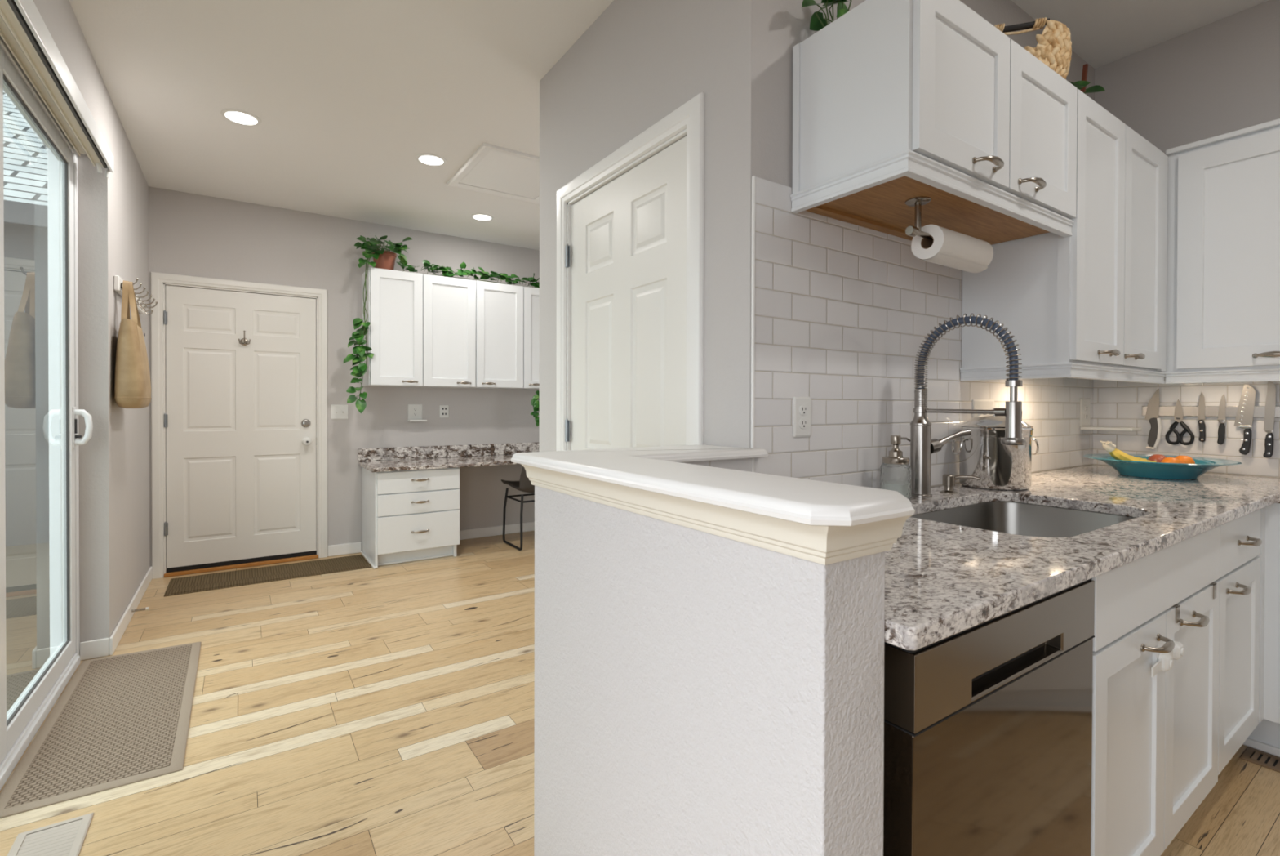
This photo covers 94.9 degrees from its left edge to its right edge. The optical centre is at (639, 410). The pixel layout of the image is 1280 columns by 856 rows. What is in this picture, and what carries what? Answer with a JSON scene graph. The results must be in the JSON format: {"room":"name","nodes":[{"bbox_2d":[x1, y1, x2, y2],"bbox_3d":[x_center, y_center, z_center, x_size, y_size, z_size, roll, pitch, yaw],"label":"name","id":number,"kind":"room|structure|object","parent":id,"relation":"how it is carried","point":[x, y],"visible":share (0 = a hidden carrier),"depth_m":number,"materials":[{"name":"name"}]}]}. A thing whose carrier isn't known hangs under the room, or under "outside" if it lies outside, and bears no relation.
{"room":"kitchen","nodes":[
{"label":"kitchen","id":0,"kind":"room"},
{"bbox_2d":[32,0,150,642],"bbox_3d":[-1.020,-0.154,0.395,0.195,2.677,9.000,0,1,-34],"label":"wall","id":1,"kind":"structure","parent":0,"point":[113,211],"depth_m":2.78,"materials":[{"name":"grey paint"}]},
{"bbox_2d":[0,35,93,790],"bbox_3d":[-2.053,-0.021,1.883,0.154,2.384,2.019,0,1,-34],"label":"door","id":2,"kind":"structure","parent":1,"relation":"in","point":[20,723],"depth_m":2.61,"materials":[{"name":"white plastic"}]},
{"bbox_2d":[0,0,113,177],"bbox_3d":[-1.961,-1.141,1.898,0.113,0.115,2.040,0,1,-34],"label":"vertical blind","id":3,"kind":"object","parent":1,"relation":"attached to","point":[23,29],"visible":1,"depth_m":2.00,"materials":[{"name":"white plastic"}]},
{"bbox_2d":[79,637,109,660],"bbox_3d":[-2.563,1.121,2.759,0.104,0.085,0.012,0,1,-34],"label":"baseboard","id":4,"kind":"structure","parent":1,"relation":"attached to","point":[100,647],"depth_m":2.75,"materials":[{"name":"white wood"}]},
{"bbox_2d":[109,565,152,654],"bbox_3d":[-2.930,1.115,3.405,0.014,0.085,1.491,0,1,-34],"label":"baseboard","id":5,"kind":"structure","parent":1,"relation":"attached to","point":[122,624],"depth_m":3.18,"materials":[{"name":"white wood"}]},
{"bbox_2d":[113,275,157,314],"bbox_3d":[-2.825,-0.633,3.311,0.089,0.086,0.940,0,1,-34],"label":"coat rack","id":6,"kind":"object","parent":1,"relation":"attached to","point":[117,281],"visible":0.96,"depth_m":3.21,"materials":[{"name":"white"}]},
{"bbox_2d":[114,280,151,408],"bbox_3d":[-2.583,-0.332,2.994,0.124,0.642,0.367,0,1,-34],"label":"tote bag","id":7,"kind":"object","parent":6,"relation":"hanging from","point":[132,384],"visible":1,"depth_m":2.87,"materials":[{"name":"beige fabric"}]},
{"bbox_2d":[131,606,149,611],"bbox_3d":[-2.797,1.114,3.285,0.075,0.017,0.017,0,1,-34],"label":"door stop","id":8,"kind":"object","parent":1,"relation":"attached to","point":[147,607],"visible":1,"depth_m":3.29,"materials":[{"name":"silver metal"}]},
{"bbox_2d":[68,0,613,249],"bbox_3d":[1.155,-1.530,0.830,4.350,0.080,10.700,0,1,-34],"label":"ceiling","id":9,"kind":"structure","parent":0,"point":[346,95],"depth_m":2.80,"materials":[{"name":"white paint"}]},
{"bbox_2d":[220,108,261,125],"bbox_3d":[-2.061,-1.511,3.035,0.176,0.008,0.176,0,1,-34],"label":"recessed light","id":10,"kind":"object","parent":9,"relation":"in","point":[237,116],"visible":1,"depth_m":3.02,"materials":[{"name":"white plastic"}]},
{"bbox_2d":[415,153,446,165],"bbox_3d":[-1.263,-1.513,3.552,0.176,0.008,0.176,0,1,-34],"label":"recessed light","id":11,"kind":"object","parent":9,"relation":"in","point":[430,159],"visible":1,"depth_m":3.54,"materials":[{"name":"white plastic"}]},
{"bbox_2d":[471,213,493,220],"bbox_3d":[-1.244,-1.521,4.628,0.176,0.008,0.176,0,1,-34],"label":"recessed light","id":12,"kind":"object","parent":9,"relation":"in","point":[479,216],"visible":1,"depth_m":4.61,"materials":[{"name":"white plastic"}]},
{"bbox_2d":[446,142,539,204],"bbox_3d":[-0.812,-1.507,3.809,0.665,0.020,0.730,0,1,-34],"label":"attic hatch","id":13,"kind":"object","parent":9,"relation":"attached to","point":[493,170],"visible":0.76,"depth_m":3.77,"materials":[{"name":"white"}]},
{"bbox_2d":[148,186,539,566],"bbox_3d":[-1.686,-0.191,5.228,4.125,2.677,0.150,0,1,-34],"label":"wall","id":14,"kind":"structure","parent":0,"point":[190,234],"depth_m":4.70,"materials":[{"name":"grey paint"}]},
{"bbox_2d":[150,271,327,578],"bbox_3d":[-2.906,0.103,4.325,1.070,2.096,0.151,0,1,-34],"label":"door","id":15,"kind":"structure","parent":14,"relation":"in","point":[236,477],"depth_m":4.30,"materials":[{"name":"white paint"}]},
{"bbox_2d":[238,330,250,345],"bbox_3d":[-2.898,-0.531,4.300,0.077,0.106,0.044,0,1,-34],"label":"coat hook","id":16,"kind":"object","parent":15,"relation":"attached to","point":[244,341],"visible":1,"depth_m":4.30,"materials":[{"name":"silver metal"}]},
{"bbox_2d":[164,554,318,577],"bbox_3d":[-2.927,1.138,4.358,0.938,0.024,0.118,0,1,-34],"label":"threshold","id":17,"kind":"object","parent":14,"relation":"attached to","point":[313,556],"depth_m":4.29,"materials":[{"name":"brown wood"}]},
{"bbox_2d":[330,404,347,418],"bbox_3d":[-2.382,0.013,4.656,0.122,0.115,0.016,0,1,-34],"label":"light switch","id":18,"kind":"object","parent":14,"relation":"attached to","point":[337,411],"visible":1,"depth_m":4.66,"materials":[{"name":"white plastic"}]},
{"bbox_2d":[328,542,361,555],"bbox_3d":[-2.356,1.107,4.687,0.242,0.085,0.012,0,1,-34],"label":"baseboard","id":19,"kind":"structure","parent":14,"relation":"attached to","point":[355,547],"depth_m":4.68,"materials":[{"name":"white wood"}]},
{"bbox_2d":[343,235,412,413],"bbox_3d":[-2.050,-0.677,4.603,0.485,1.400,0.420,0,0,-25],"label":"pothos","id":20,"kind":"object","parent":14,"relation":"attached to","point":[382,259],"visible":0.99,"depth_m":4.46,"materials":[{"name":"green plant"}]},
{"bbox_2d":[407,404,426,421],"bbox_3d":[-1.880,0.021,4.956,0.140,0.144,0.084,0,1,-34],"label":"electrical outlet","id":21,"kind":"object","parent":14,"relation":"attached to","point":[415,411],"visible":1,"depth_m":4.97,"materials":[{"name":"white plastic"}]},
{"bbox_2d":[361,266,475,387],"bbox_3d":[-1.805,-0.645,4.828,0.825,0.900,0.371,0,1,-34],"label":"upper cabinet","id":22,"kind":"object","parent":14,"relation":"attached to","point":[421,329],"visible":1,"depth_m":4.69,"materials":[{"name":"white paint"}]},
{"bbox_2d":[371,250,396,270],"bbox_3d":[-2.028,-1.170,4.655,0.180,0.150,0.180,0,1,-34],"label":"pot","id":23,"kind":"object","parent":22,"relation":"on","point":[386,260],"depth_m":4.59,"materials":[{"name":"orange ceramic"}]},
{"bbox_2d":[396,255,539,287],"bbox_3d":[-1.299,-1.174,5.043,1.494,0.148,0.150,0,1,-34],"label":"ivy garland","id":24,"kind":"object","parent":22,"relation":"on","point":[484,275],"visible":0.84,"depth_m":4.95,"materials":[{"name":"green plant"}]},
{"bbox_2d":[440,404,448,417],"bbox_3d":[-1.706,0.009,5.120,0.078,0.108,0.007,0,1,-34],"label":"outlet","id":25,"kind":"object","parent":14,"relation":"attached to","point":[444,409],"visible":1,"depth_m":5.12,"materials":[{"name":"white plastic"}]},
{"bbox_2d":[357,441,539,461],"bbox_3d":[-1.376,0.357,5.340,2.168,0.104,0.020,0,1,-34],"label":"backsplash","id":26,"kind":"structure","parent":14,"relation":"attached to","point":[467,450],"depth_m":5.10,"materials":[{"name":"stone"}]},
{"bbox_2d":[459,521,534,539],"bbox_3d":[-1.124,1.104,5.522,1.470,0.085,0.012,0,1,-34],"label":"baseboard","id":27,"kind":"structure","parent":14,"relation":"attached to","point":[526,526],"depth_m":5.37,"materials":[{"name":"white wood"}]},
{"bbox_2d":[471,280,539,389],"bbox_3d":[-1.119,-0.647,5.293,0.832,0.900,0.371,0,1,-34],"label":"upper cabinet","id":28,"kind":"object","parent":14,"relation":"attached to","point":[507,316],"visible":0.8,"depth_m":5.10,"materials":[{"name":"white paint"}]},
{"bbox_2d":[530,390,539,426],"bbox_3d":[-0.822,-0.483,5.329,0.134,1.263,0.370,0,1,32],"label":"trailing plant","id":29,"kind":"object","parent":28,"relation":"hanging from","point":[535,402],"visible":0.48,"depth_m":5.22,"materials":[{"name":"green plant"}]},
{"bbox_2d":[0,530,1279,855],"bbox_3d":[1.090,1.226,0.847,4.250,0.081,10.772,0,1,-34],"label":"floor","id":30,"kind":"structure","parent":0,"point":[388,709],"depth_m":2.15,"materials":[{"name":"brown wood"}]},
{"bbox_2d":[7,812,93,855],"bbox_3d":[-1.569,1.171,1.539,0.155,0.006,0.310,0,1,-34],"label":"floor vent","id":31,"kind":"object","parent":30,"relation":"in","point":[66,837],"visible":1,"depth_m":1.60,"materials":[{"name":"beige metal"}]},
{"bbox_2d":[0,641,201,817],"bbox_3d":[-2.037,1.163,2.317,0.451,0.009,1.277,0,1,-34],"label":"door mat","id":32,"kind":"object","parent":30,"relation":"on","point":[121,719],"visible":1,"depth_m":2.13,"materials":[{"name":"beige fabric"}]},
{"bbox_2d":[164,554,371,595],"bbox_3d":[-2.585,1.148,4.157,1.190,0.008,0.435,0,1,-34],"label":"runner mat","id":33,"kind":"object","parent":30,"relation":"on","point":[185,584],"visible":1,"depth_m":4.09,"materials":[{"name":"brown fabric"}]},
{"bbox_2d":[360,466,459,568],"bbox_3d":[-1.825,0.798,4.662,0.630,0.706,0.619,0,1,-34],"label":"base cabinet","id":34,"kind":"object","parent":30,"relation":"on","point":[408,515],"visible":0.99,"depth_m":4.44,"materials":[{"name":"white paint"}]},
{"bbox_2d":[357,441,539,471],"bbox_3d":[-1.206,0.374,5.090,2.168,0.134,0.624,0,1,-34],"label":"countertop","id":35,"kind":"structure","parent":34,"relation":"on","point":[420,457],"depth_m":4.90,"materials":[{"name":"stone"}]},
{"bbox_2d":[501,466,534,550],"bbox_3d":[-0.894,0.751,5.047,0.430,0.798,0.512,0,1,-34],"label":"desk chair","id":36,"kind":"object","parent":30,"relation":"on","point":[524,484],"visible":0.41,"depth_m":4.84,"materials":[{"name":"black metal"}]},
{"bbox_2d":[883,577,1094,855],"bbox_3d":[0.451,0.748,1.235,0.621,0.868,0.634,0,1,-34],"label":"dishwasher","id":37,"kind":"object","parent":30,"relation":"on","point":[988,725],"visible":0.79,"depth_m":0.93,"materials":[{"name":"black"}]},
{"bbox_2d":[1090,525,1220,855],"bbox_3d":[1.074,0.742,1.665,0.888,0.876,0.727,0,1,-34],"label":"base cabinet","id":38,"kind":"object","parent":30,"relation":"on","point":[1154,748],"visible":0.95,"depth_m":1.35,"materials":[{"name":"white paint"}]},
{"bbox_2d":[1151,640,1184,676],"bbox_3d":[1.226,0.577,1.362,0.176,0.046,0.022,0,1,-34],"label":"lock","id":39,"kind":"object","parent":38,"relation":"attached to","point":[1165,662],"visible":0.95,"depth_m":1.35,"materials":[{"name":"white plastic"}]},
{"bbox_2d":[1172,582,1216,622],"bbox_3d":[1.435,0.494,1.527,0.345,0.040,0.024,0,1,-34],"label":"bar","id":40,"kind":"object","parent":38,"relation":"attached to","point":[1176,606],"visible":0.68,"depth_m":1.43,"materials":[{"name":"silver metal"}]},
{"bbox_2d":[1216,508,1262,774],"bbox_3d":[1.654,0.741,2.059,0.514,0.876,0.727,0,1,-34],"label":"base cabinet","id":41,"kind":"object","parent":30,"relation":"on","point":[1241,541],"visible":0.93,"depth_m":1.78,"materials":[{"name":"white paint"}]},
{"bbox_2d":[1239,746,1279,772],"bbox_3d":[2.166,1.178,1.902,0.115,0.006,0.300,0,1,-34],"label":"floor vent","id":42,"kind":"object","parent":30,"relation":"in","point":[1251,754],"visible":1,"depth_m":1.99,"materials":[{"name":"brown"}]},
{"bbox_2d":[1242,502,1279,756],"bbox_3d":[2.988,0.751,1.144,0.664,0.876,2.530,0,1,-34],"label":"base cabinet","id":43,"kind":"object","parent":30,"relation":"on","point":[1265,737],"visible":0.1,"depth_m":1.95,"materials":[{"name":"white paint"}]},
{"bbox_2d":[884,464,1279,650],"bbox_3d":[1.961,0.296,0.808,2.746,0.031,3.134,0,1,-34],"label":"countertop","id":44,"kind":"structure","parent":43,"relation":"on","point":[943,580],"depth_m":1.21,"materials":[{"name":"stone"}]},
{"bbox_2d":[880,435,911,499],"bbox_3d":[0.782,0.173,1.797,0.089,0.193,0.098,0,0,21],"label":"soap dispenser","id":45,"kind":"object","parent":44,"relation":"on","point":[895,472],"visible":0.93,"depth_m":1.76,"materials":[{"name":"clear glass"}]},
{"bbox_2d":[880,462,911,499],"bbox_3d":[0.781,0.216,1.794,0.089,0.108,0.089,0,1,-34],"label":"jar","id":46,"kind":"object","parent":45,"relation":"attached to","point":[897,477],"depth_m":1.76,"materials":[{"name":"clear glass"}]},
{"bbox_2d":[939,473,981,493],"bbox_3d":[1.037,0.240,1.905,0.115,0.060,0.052,0,1,40],"label":"soap dispenser","id":47,"kind":"object","parent":44,"relation":"on","point":[948,479],"visible":1,"depth_m":1.91,"materials":[{"name":"silver metal"}]},
{"bbox_2d":[910,313,1026,497],"bbox_3d":[1.010,-0.008,1.776,0.190,0.556,0.334,0,1,-34],"label":"spring faucet","id":48,"kind":"object","parent":44,"relation":"on","point":[922,446],"visible":1,"depth_m":1.82,"materials":[{"name":"silver metal"}]},
{"bbox_2d":[951,408,1039,490],"bbox_3d":[1.251,0.130,2.072,0.239,0.277,0.230,1,1,43],"label":"stock pot","id":49,"kind":"object","parent":44,"relation":"on","point":[982,454],"visible":0.77,"depth_m":1.99,"materials":[{"name":"silver metal"}]},
{"bbox_2d":[910,501,1134,537],"bbox_3d":[1.038,0.410,1.603,0.735,0.213,0.477,0,1,-34],"label":"sink","id":50,"kind":"object","parent":44,"relation":"in","point":[1006,517],"visible":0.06,"depth_m":1.86,"materials":[{"name":"silver metal"}]},
{"bbox_2d":[1082,453,1242,479],"bbox_3d":[2.117,0.232,2.403,0.488,0.072,0.488,0,1,-34],"label":"fruit bowl","id":51,"kind":"object","parent":44,"relation":"on","point":[1202,464],"visible":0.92,"depth_m":2.30,"materials":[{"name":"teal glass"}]},
{"bbox_2d":[1099,440,1156,462],"bbox_3d":[1.986,0.176,2.409,0.215,0.105,0.123,0,0,-4],"label":"banana bunch","id":52,"kind":"object","parent":51,"relation":"in","point":[1109,446],"visible":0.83,"depth_m":2.38,"materials":[{"name":"yellow food"}]},
{"bbox_2d":[1147,453,1166,462],"bbox_3d":[2.175,0.219,2.465,0.070,0.069,0.070,0,1,-34],"label":"apple","id":53,"kind":"object","parent":51,"relation":"in","point":[1156,457],"visible":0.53,"depth_m":2.45,"materials":[{"name":"red food"}]},
{"bbox_2d":[1160,457,1181,462],"bbox_3d":[2.129,0.221,2.353,0.067,0.065,0.067,0,1,-34],"label":"orange","id":54,"kind":"object","parent":51,"relation":"in","point":[1167,460],"visible":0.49,"depth_m":2.34,"materials":[{"name":"orange food"}]},
{"bbox_2d":[1174,455,1195,463],"bbox_3d":[2.207,0.218,2.384,0.070,0.069,0.070,0,1,-34],"label":"orange","id":55,"kind":"object","parent":51,"relation":"in","point":[1184,459],"visible":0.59,"depth_m":2.36,"materials":[{"name":"orange food"}]},
{"bbox_2d":[538,0,782,451],"bbox_3d":[-0.035,-0.165,2.174,0.118,2.677,1.354,0,1,-34],"label":"wall","id":56,"kind":"structure","parent":0,"point":[639,61],"depth_m":1.73,"materials":[{"name":"grey paint"}]},
{"bbox_2d":[555,92,704,450],"bbox_3d":[-0.080,0.117,2.137,0.112,2.114,0.958,0,1,-34],"label":"door","id":57,"kind":"structure","parent":56,"relation":"in","point":[633,255],"depth_m":2.06,"materials":[{"name":"white paint"}]},
{"bbox_2d":[533,484,884,855],"bbox_3d":[0.212,0.655,1.210,0.555,1.054,0.844,0,1,-34],"label":"wall","id":58,"kind":"structure","parent":0,"point":[697,692],"depth_m":0.89,"materials":[{"name":"white paint"}]},
{"bbox_2d":[510,444,915,526],"bbox_3d":[0.212,0.116,1.200,0.635,0.024,0.926,0,1,-34],"label":"cap","id":59,"kind":"object","parent":58,"relation":"on","point":[660,469],"visible":1,"depth_m":0.88,"materials":[{"name":"white wood"}]},
{"bbox_2d":[520,463,915,564],"bbox_3d":[0.036,0.154,1.086,0.175,0.052,0.894,0,1,-34],"label":"trim moulding","id":60,"kind":"structure","parent":58,"relation":"attached to","point":[823,544],"depth_m":0.80,"materials":[{"name":"beige wood"}]},
{"bbox_2d":[781,0,1094,486],"bbox_3d":[1.281,-0.274,2.317,2.478,2.900,0.117,0,1,-34],"label":"wall","id":61,"kind":"structure","parent":0,"point":[796,19],"depth_m":1.70,"materials":[{"name":"grey paint"}]},
{"bbox_2d":[680,457,751,471],"bbox_3d":[0.122,0.198,1.460,0.435,0.146,0.007,0,1,-34],"label":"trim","id":62,"kind":"structure","parent":61,"relation":"attached to","point":[744,464],"depth_m":1.53,"materials":[{"name":"white wood"}]},
{"bbox_2d":[751,175,1093,488],"bbox_3d":[1.262,-0.181,2.228,2.326,0.898,0.011,0,1,-34],"label":"tile backsplash","id":63,"kind":"structure","parent":61,"relation":"attached to","point":[842,312],"depth_m":1.82,"materials":[{"name":"white tile"}]},
{"bbox_2d":[792,396,811,437],"bbox_3d":[0.467,0.019,1.682,0.076,0.116,0.008,0,1,-34],"label":"wall outlet","id":64,"kind":"object","parent":63,"relation":"attached to","point":[802,406],"visible":1,"depth_m":1.68,"materials":[{"name":"white plastic"}]},
{"bbox_2d":[799,404,808,414],"bbox_3d":[0.469,-0.001,1.679,0.034,0.027,0.003,0,1,-34],"label":"receptacle","id":65,"kind":"object","parent":64,"relation":"attached to","point":[803,409],"depth_m":1.68,"materials":[{"name":"white plastic"}]},
{"bbox_2d":[799,418,808,428],"bbox_3d":[0.468,0.038,1.680,0.034,0.027,0.003,0,1,-34],"label":"receptacle","id":66,"kind":"object","parent":64,"relation":"attached to","point":[803,423],"depth_m":1.68,"materials":[{"name":"white plastic"}]},
{"bbox_2d":[972,399,994,417],"bbox_3d":[1.330,0.017,2.262,0.165,0.116,0.016,0,1,-34],"label":"light switch","id":67,"kind":"object","parent":63,"relation":"attached to","point":[977,404],"visible":0.41,"depth_m":2.25,"materials":[{"name":"white plastic"}]},
{"bbox_2d":[790,0,1077,244],"bbox_3d":[0.917,-0.792,1.742,0.922,0.468,0.401,0,1,-34],"label":"upper cabinet","id":68,"kind":"object","parent":61,"relation":"attached to","point":[895,102],"visible":0.98,"depth_m":1.55,"materials":[{"name":"white paint"}]},
{"bbox_2d":[802,0,851,31],"bbox_3d":[0.582,-1.125,1.661,0.288,0.193,0.174,0,1,-34],"label":"leafy plant","id":69,"kind":"object","parent":68,"relation":"on","point":[817,23],"visible":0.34,"depth_m":1.66,"materials":[{"name":"green plant"}]},
{"bbox_2d":[905,196,933,239],"bbox_3d":[0.889,-0.531,1.709,0.368,0.103,0.066,0,1,-34],"label":"paper towel holder","id":70,"kind":"object","parent":68,"relation":"attached to","point":[917,202],"visible":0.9,"depth_m":1.62,"materials":[{"name":"silver metal"}]},
{"bbox_2d":[911,224,993,272],"bbox_3d":[0.925,-0.474,1.734,0.280,0.099,0.096,0,1,-34],"label":"paper towel roll","id":71,"kind":"object","parent":70,"relation":"on","point":[950,248],"visible":0.97,"depth_m":1.68,"materials":[{"name":"white paper"}]},
{"bbox_2d":[994,17,1071,79],"bbox_3d":[1.312,-1.150,2.044,0.310,0.255,0.310,0,0,22],"label":"woven basket","id":72,"kind":"object","parent":68,"relation":"on","point":[1053,49],"visible":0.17,"depth_m":1.91,"materials":[{"name":"beige wicker"}]},
{"bbox_2d":[960,88,1168,383],"bbox_3d":[1.677,-0.568,2.259,0.926,0.919,0.401,0,1,-34],"label":"upper cabinet","id":73,"kind":"object","parent":61,"relation":"attached to","point":[1091,303],"visible":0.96,"depth_m":2.05,"materials":[{"name":"white paint"}]},
{"bbox_2d":[1080,63,1088,93],"bbox_3d":[1.840,-1.244,2.450,0.121,0.429,0.016,0,1,-37],"label":"wooden strip","id":74,"kind":"object","parent":73,"relation":"on","point":[1085,68],"visible":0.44,"depth_m":2.47,"materials":[{"name":"brown wood"}]},
{"bbox_2d":[1069,80,1105,93],"bbox_3d":[1.666,-1.152,2.287,0.274,0.243,0.164,0,1,-34],"label":"leafy plant","id":75,"kind":"object","parent":73,"relation":"on","point":[1079,85],"visible":0.09,"depth_m":2.27,"materials":[{"name":"green plant"}]},
{"bbox_2d":[1080,398,1141,431],"bbox_3d":[2.189,0.017,2.733,0.120,0.149,0.200,0,1,-34],"label":"shelf","id":76,"kind":"object","parent":61,"relation":"attached to","point":[1085,403],"visible":1,"depth_m":2.78,"materials":[{"name":"white plastic"}]},
{"bbox_2d":[1004,379,1022,400],"bbox_3d":[1.037,-0.046,1.629,0.041,0.074,0.041,0,1,-34],"label":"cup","id":77,"kind":"object","parent":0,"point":[1013,384],"depth_m":1.62,"materials":[{"name":"silver metal"}]},
{"bbox_2d":[1011,0,1268,68],"bbox_3d":[3.095,-1.638,-0.364,2.478,0.163,6.550,0,1,-34],"label":"ceiling","id":78,"kind":"structure","parent":0,"point":[1103,32],"depth_m":2.50,"materials":[{"name":"white paint"}]},
{"bbox_2d":[1094,0,1279,476],"bbox_3d":[4.088,-0.252,0.257,0.142,2.900,6.443,0,1,-34],"label":"wall","id":79,"kind":"structure","parent":0,"point":[1220,77],"depth_m":2.55,"materials":[{"name":"grey paint"}]},
{"bbox_2d":[1093,371,1279,477],"bbox_3d":[3.102,0.032,1.580,0.008,0.492,3.134,0,1,-34],"label":"tile backsplash","id":80,"kind":"structure","parent":79,"relation":"attached to","point":[1115,403],"depth_m":2.59,"materials":[{"name":"white tile"}]},
{"bbox_2d":[1142,405,1279,417],"bbox_3d":[2.557,0.006,2.362,0.016,0.046,0.842,0,1,-34],"label":"knife strip","id":81,"kind":"object","parent":79,"relation":"attached to","point":[1164,411],"visible":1,"depth_m":2.52,"materials":[{"name":"silver metal"}]},
{"bbox_2d":[1144,387,1162,448],"bbox_3d":[2.335,0.038,2.671,0.018,0.276,0.060,0,1,-34],"label":"kitchen knife","id":82,"kind":"object","parent":81,"relation":"attached to","point":[1152,415],"visible":1,"depth_m":2.66,"materials":[{"name":"silver metal"}]},
{"bbox_2d":[1165,399,1194,444],"bbox_3d":[2.387,0.051,2.595,0.019,0.202,0.098,0,1,-34],"label":"scissors","id":83,"kind":"object","parent":81,"relation":"attached to","point":[1178,414],"visible":1,"depth_m":2.60,"materials":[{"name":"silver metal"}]},
{"bbox_2d":[1198,391,1205,441],"bbox_3d":[2.426,0.027,2.535,0.017,0.218,0.024,0,1,-34],"label":"kitchen knife","id":84,"kind":"object","parent":81,"relation":"attached to","point":[1202,424],"visible":1,"depth_m":2.53,"materials":[{"name":"silver metal"}]},
{"bbox_2d":[1217,393,1226,444],"bbox_3d":[2.461,0.037,2.485,0.018,0.214,0.025,0,1,-34],"label":"kitchen knife","id":85,"kind":"object","parent":81,"relation":"attached to","point":[1222,407],"visible":1,"depth_m":2.48,"materials":[{"name":"silver metal"}]},
{"bbox_2d":[1234,383,1255,454],"bbox_3d":[2.500,0.037,2.427,0.018,0.292,0.063,0,1,-34],"label":"kitchen knife","id":86,"kind":"object","parent":81,"relation":"attached to","point":[1245,413],"visible":1,"depth_m":2.42,"materials":[{"name":"silver metal"}]},
{"bbox_2d":[1262,381,1275,457],"bbox_3d":[2.540,0.036,2.369,0.018,0.309,0.033,0,1,-34],"label":"kitchen knife","id":87,"kind":"object","parent":81,"relation":"attached to","point":[1270,402],"visible":1,"depth_m":2.37,"materials":[{"name":"silver metal"}]},
{"bbox_2d":[1164,118,1279,383],"bbox_3d":[2.647,-0.579,1.900,0.381,0.950,1.385,0,1,-34],"label":"upper cabinet","id":88,"kind":"object","parent":79,"relation":"attached to","point":[1223,272],"visible":0.99,"depth_m":2.24,"materials":[{"name":"white paint"}]},
{"label":"outside","id":89,"kind":"structure","parent":0,"visible":0},
{"bbox_2d":[5,542,49,711],"bbox_3d":[-7.114,1.289,1.835,8.275,0.140,17.000,0,1,-34],"label":"deck","id":90,"kind":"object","parent":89,"point":[27,566],"depth_m":3.50,"materials":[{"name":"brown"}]},
{"bbox_2d":[3,90,48,546],"bbox_3d":[-8.676,-1.489,5.015,7.270,5.360,3.940,0,1,-34],"label":"house","id":91,"kind":"structure","parent":90,"relation":"on","point":[24,153],"depth_m":5.24,"materials":[{"name":"grey"}]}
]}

